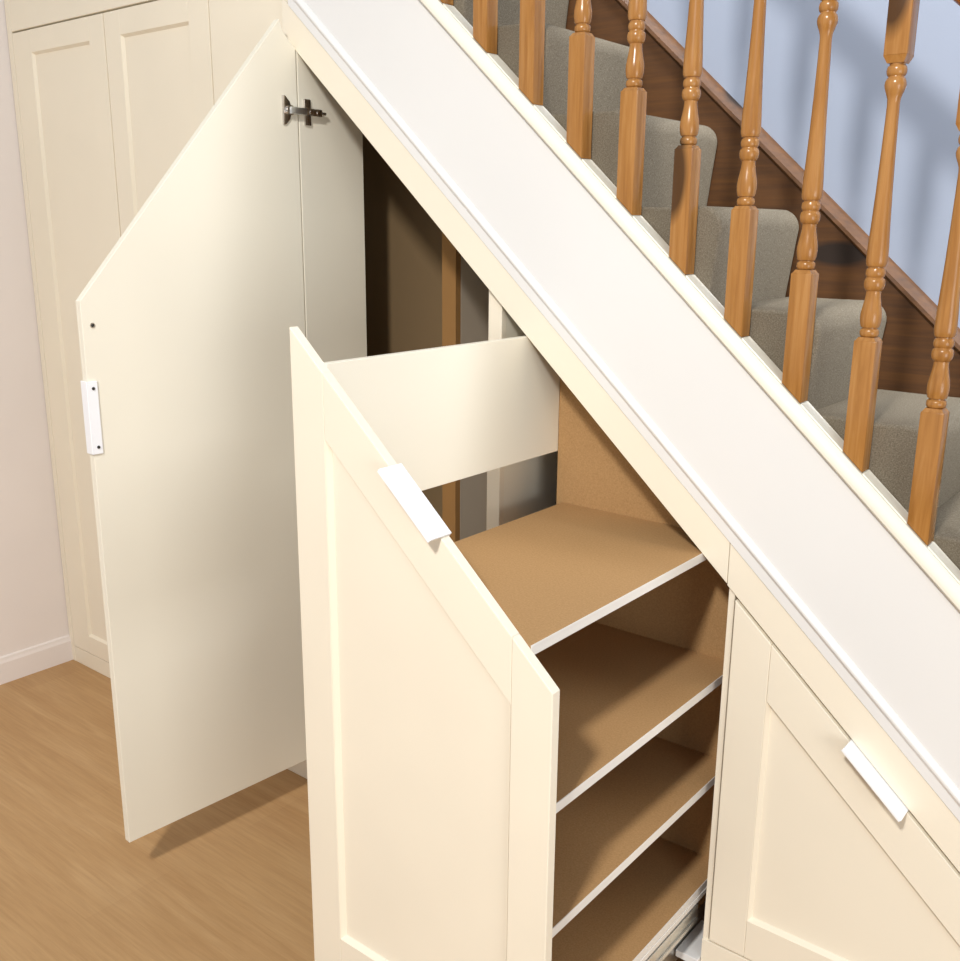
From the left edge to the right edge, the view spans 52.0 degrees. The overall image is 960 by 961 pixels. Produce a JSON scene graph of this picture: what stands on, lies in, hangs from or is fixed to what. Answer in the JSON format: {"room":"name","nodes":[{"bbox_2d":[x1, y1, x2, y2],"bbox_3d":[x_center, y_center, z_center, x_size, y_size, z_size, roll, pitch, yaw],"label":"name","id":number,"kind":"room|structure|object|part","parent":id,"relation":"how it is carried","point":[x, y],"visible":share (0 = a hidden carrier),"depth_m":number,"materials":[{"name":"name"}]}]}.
{"room":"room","nodes":[
{"label":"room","id":0,"kind":"room"},
{"bbox_2d":[0,0,68,656],"bbox_3d":[-2.808,-0.927,1.925,0.162,4.050,4.914,12,18,37],"label":"wall","id":1,"kind":"structure","parent":0,"point":[33,609],"depth_m":3.52,"materials":[{"name":"paint"}]},
{"bbox_2d":[0,635,72,684],"bbox_3d":[-2.934,1.053,2.149,0.012,0.101,4.344,12,18,37],"label":"baseboard","id":2,"kind":"structure","parent":1,"relation":"attached to","point":[22,663],"depth_m":3.68,"materials":[{"name":"paint"}]},
{"bbox_2d":[0,660,684,960],"bbox_3d":[-0.683,1.518,0.782,5.596,0.081,4.914,12,18,37],"label":"floor","id":3,"kind":"structure","parent":0,"point":[229,879],"depth_m":2.61,"materials":[{"name":"brown wood"}]},
{"bbox_2d":[4,0,306,778],"bbox_3d":[-0.876,-0.739,3.153,1.425,3.105,0.429,12,18,37],"label":"wardrobe","id":4,"kind":"object","parent":3,"relation":"on","point":[108,94],"visible":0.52,"depth_m":3.12,"materials":[{"name":"beige paint"}]},
{"bbox_3d":[-1.328,-0.376,3.348,0.540,2.167,0.020,12,18,37],"label":"door","id":5,"kind":"part","parent":4,"relation":"part of","materials":[{"name":"beige paint"}]},
{"bbox_3d":[-0.919,-0.290,3.030,0.500,2.167,0.020,12,18,37],"label":"door","id":6,"kind":"part","parent":4,"relation":"part of","materials":[{"name":"beige paint"}]},
{"bbox_3d":[-0.583,-0.643,2.663,0.346,3.041,0.017,12,18,37],"label":"panel","id":7,"kind":"part","parent":4,"relation":"part of","materials":[{"name":"beige paint"}]},
{"bbox_2d":[76,0,959,960],"bbox_3d":[0.273,0.007,1.975,2.578,2.297,1.055,12,18,37],"label":"tall cabinet","id":8,"kind":"object","parent":3,"relation":"on","point":[292,202],"visible":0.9,"depth_m":2.35,"materials":[{"name":"beige wood"}]},
{"bbox_3d":[-0.868,-0.141,2.200,0.030,0.165,0.026,12,18,37],"label":"handle","id":9,"kind":"part","parent":8,"relation":"part of","materials":[{"name":"white plastic"}]},
{"bbox_3d":[-0.670,-0.106,2.431,0.021,1.973,0.598,14,19,41],"label":"door","id":10,"kind":"part","parent":8,"relation":"part of","materials":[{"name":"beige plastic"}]},
{"bbox_3d":[-0.448,-0.911,2.429,0.013,0.019,0.050,12,18,37],"label":"hinge arm","id":11,"kind":"part","parent":8,"relation":"part of","materials":[{"name":"metal"}]},
{"bbox_3d":[-0.415,-0.922,2.473,0.017,0.062,0.068,12,18,37],"label":"hinge plate","id":12,"kind":"part","parent":8,"relation":"part of","materials":[{"name":"silver metal"}]},
{"bbox_3d":[-0.394,-0.188,2.726,0.018,2.001,0.220,12,18,37],"label":"panel","id":13,"kind":"part","parent":8,"relation":"part of","materials":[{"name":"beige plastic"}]},
{"bbox_3d":[-0.168,-0.257,2.955,0.621,2.282,0.023,12,18,37],"label":"panel","id":14,"kind":"part","parent":8,"relation":"part of","materials":[{"name":"wood"}]},
{"bbox_3d":[-0.080,-0.043,2.724,0.047,1.984,0.020,12,18,37],"label":"post","id":15,"kind":"part","parent":8,"relation":"part of","materials":[{"name":"wood"}]},
{"bbox_3d":[-0.029,-0.058,2.783,0.045,1.984,0.137,12,18,37],"label":"partition panel","id":16,"kind":"part","parent":8,"relation":"part of","materials":[{"name":"grey paint"}]},
{"bbox_3d":[0.008,-0.490,2.183,1.259,1.218,0.022,12,18,37],"label":"rail","id":17,"kind":"part","parent":8,"relation":"part of","materials":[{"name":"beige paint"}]},
{"bbox_2d":[289,326,728,960],"bbox_3d":[0.129,0.394,2.007,0.571,1.419,0.835,12,18,37],"label":"shelf unit","id":18,"kind":"object","parent":8,"relation":"in","point":[512,728],"visible":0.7,"depth_m":1.83,"materials":[{"name":"beige wood"}]},
{"bbox_3d":[-0.116,0.046,1.606,0.139,0.132,0.054,12,18,37],"label":"handle","id":19,"kind":"part","parent":18,"relation":"part of","materials":[{"name":"white plastic"}]},
{"bbox_3d":[-0.107,0.419,1.709,0.571,1.324,0.020,12,18,37],"label":"panel","id":20,"kind":"part","parent":18,"relation":"part of","materials":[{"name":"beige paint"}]},
{"bbox_3d":[0.137,0.163,1.930,0.425,0.018,0.718,12,18,37],"label":"shelf","id":21,"kind":"part","parent":18,"relation":"part of","materials":[{"name":"brown wood"}]},
{"bbox_3d":[0.149,0.433,1.989,0.460,0.018,0.718,12,18,37],"label":"shelf","id":22,"kind":"part","parent":18,"relation":"part of","materials":[{"name":"brown wood"}]},
{"bbox_3d":[0.145,0.911,2.111,0.460,0.018,0.718,12,18,37],"label":"shelf","id":23,"kind":"part","parent":18,"relation":"part of","materials":[{"name":"brown wood"}]},
{"bbox_3d":[0.147,0.663,2.048,0.460,0.018,0.718,12,18,37],"label":"shelf","id":24,"kind":"part","parent":18,"relation":"part of","materials":[{"name":"brown wood"}]},
{"bbox_3d":[0.375,0.333,2.263,0.485,1.209,0.018,12,18,37],"label":"panel","id":25,"kind":"part","parent":18,"relation":"part of","materials":[{"name":"wood"}]},
{"bbox_3d":[0.317,0.962,1.982,0.023,0.013,0.718,12,18,37],"label":"rail","id":26,"kind":"part","parent":18,"relation":"part of","materials":[{"name":"silver metal"}]},
{"bbox_3d":[0.388,1.040,2.149,0.022,0.100,0.540,12,18,37],"label":"slide rail","id":27,"kind":"part","parent":18,"relation":"part of","materials":[{"name":"metal"}]},
{"bbox_3d":[0.137,0.977,2.135,0.441,0.022,0.718,12,18,37],"label":"board","id":28,"kind":"part","parent":18,"relation":"part of","materials":[{"name":"wood"}]},
{"bbox_3d":[0.174,0.226,2.533,0.018,1.508,0.405,12,18,37],"label":"partition panel","id":29,"kind":"part","parent":8,"relation":"part of","materials":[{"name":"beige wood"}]},
{"bbox_3d":[0.494,1.041,2.220,0.053,0.018,0.126,12,18,37],"label":"sill","id":30,"kind":"part","parent":8,"relation":"part of","materials":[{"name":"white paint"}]},
{"bbox_3d":[0.801,0.676,1.820,0.755,0.786,0.020,12,18,37],"label":"door","id":31,"kind":"part","parent":8,"relation":"part of","materials":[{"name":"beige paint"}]},
{"bbox_3d":[0.910,0.716,1.741,1.072,1.051,0.022,12,18,37],"label":"rail","id":32,"kind":"part","parent":8,"relation":"part of","materials":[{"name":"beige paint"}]},
{"bbox_3d":[0.723,0.561,1.832,0.143,0.135,0.064,12,18,37],"label":"handle","id":33,"kind":"part","parent":8,"relation":"part of","materials":[{"name":"white plastic"}]},
{"bbox_2d":[288,0,959,821],"bbox_3d":[0.621,-0.195,2.034,2.657,2.926,0.467,12,18,37],"label":"staircase","id":34,"kind":"structure","parent":3,"relation":"on","point":[876,617],"depth_m":1.99,"materials":[{"name":"white paint"}]},
{"bbox_2d":[419,0,959,611],"bbox_3d":[0.540,-0.487,1.759,2.547,2.935,0.087,12,18,37],"label":"balustrade","id":35,"kind":"object","parent":34,"relation":"on","point":[914,529],"visible":1,"depth_m":1.78,"materials":[{"name":"brown wood"}]},
{"bbox_2d":[647,0,959,327],"bbox_3d":[0.828,-0.935,2.076,5.596,4.050,0.135,12,18,37],"label":"wall","id":36,"kind":"structure","parent":0,"point":[926,165],"depth_m":2.06,"materials":[{"name":"blue paint"}]}
]}

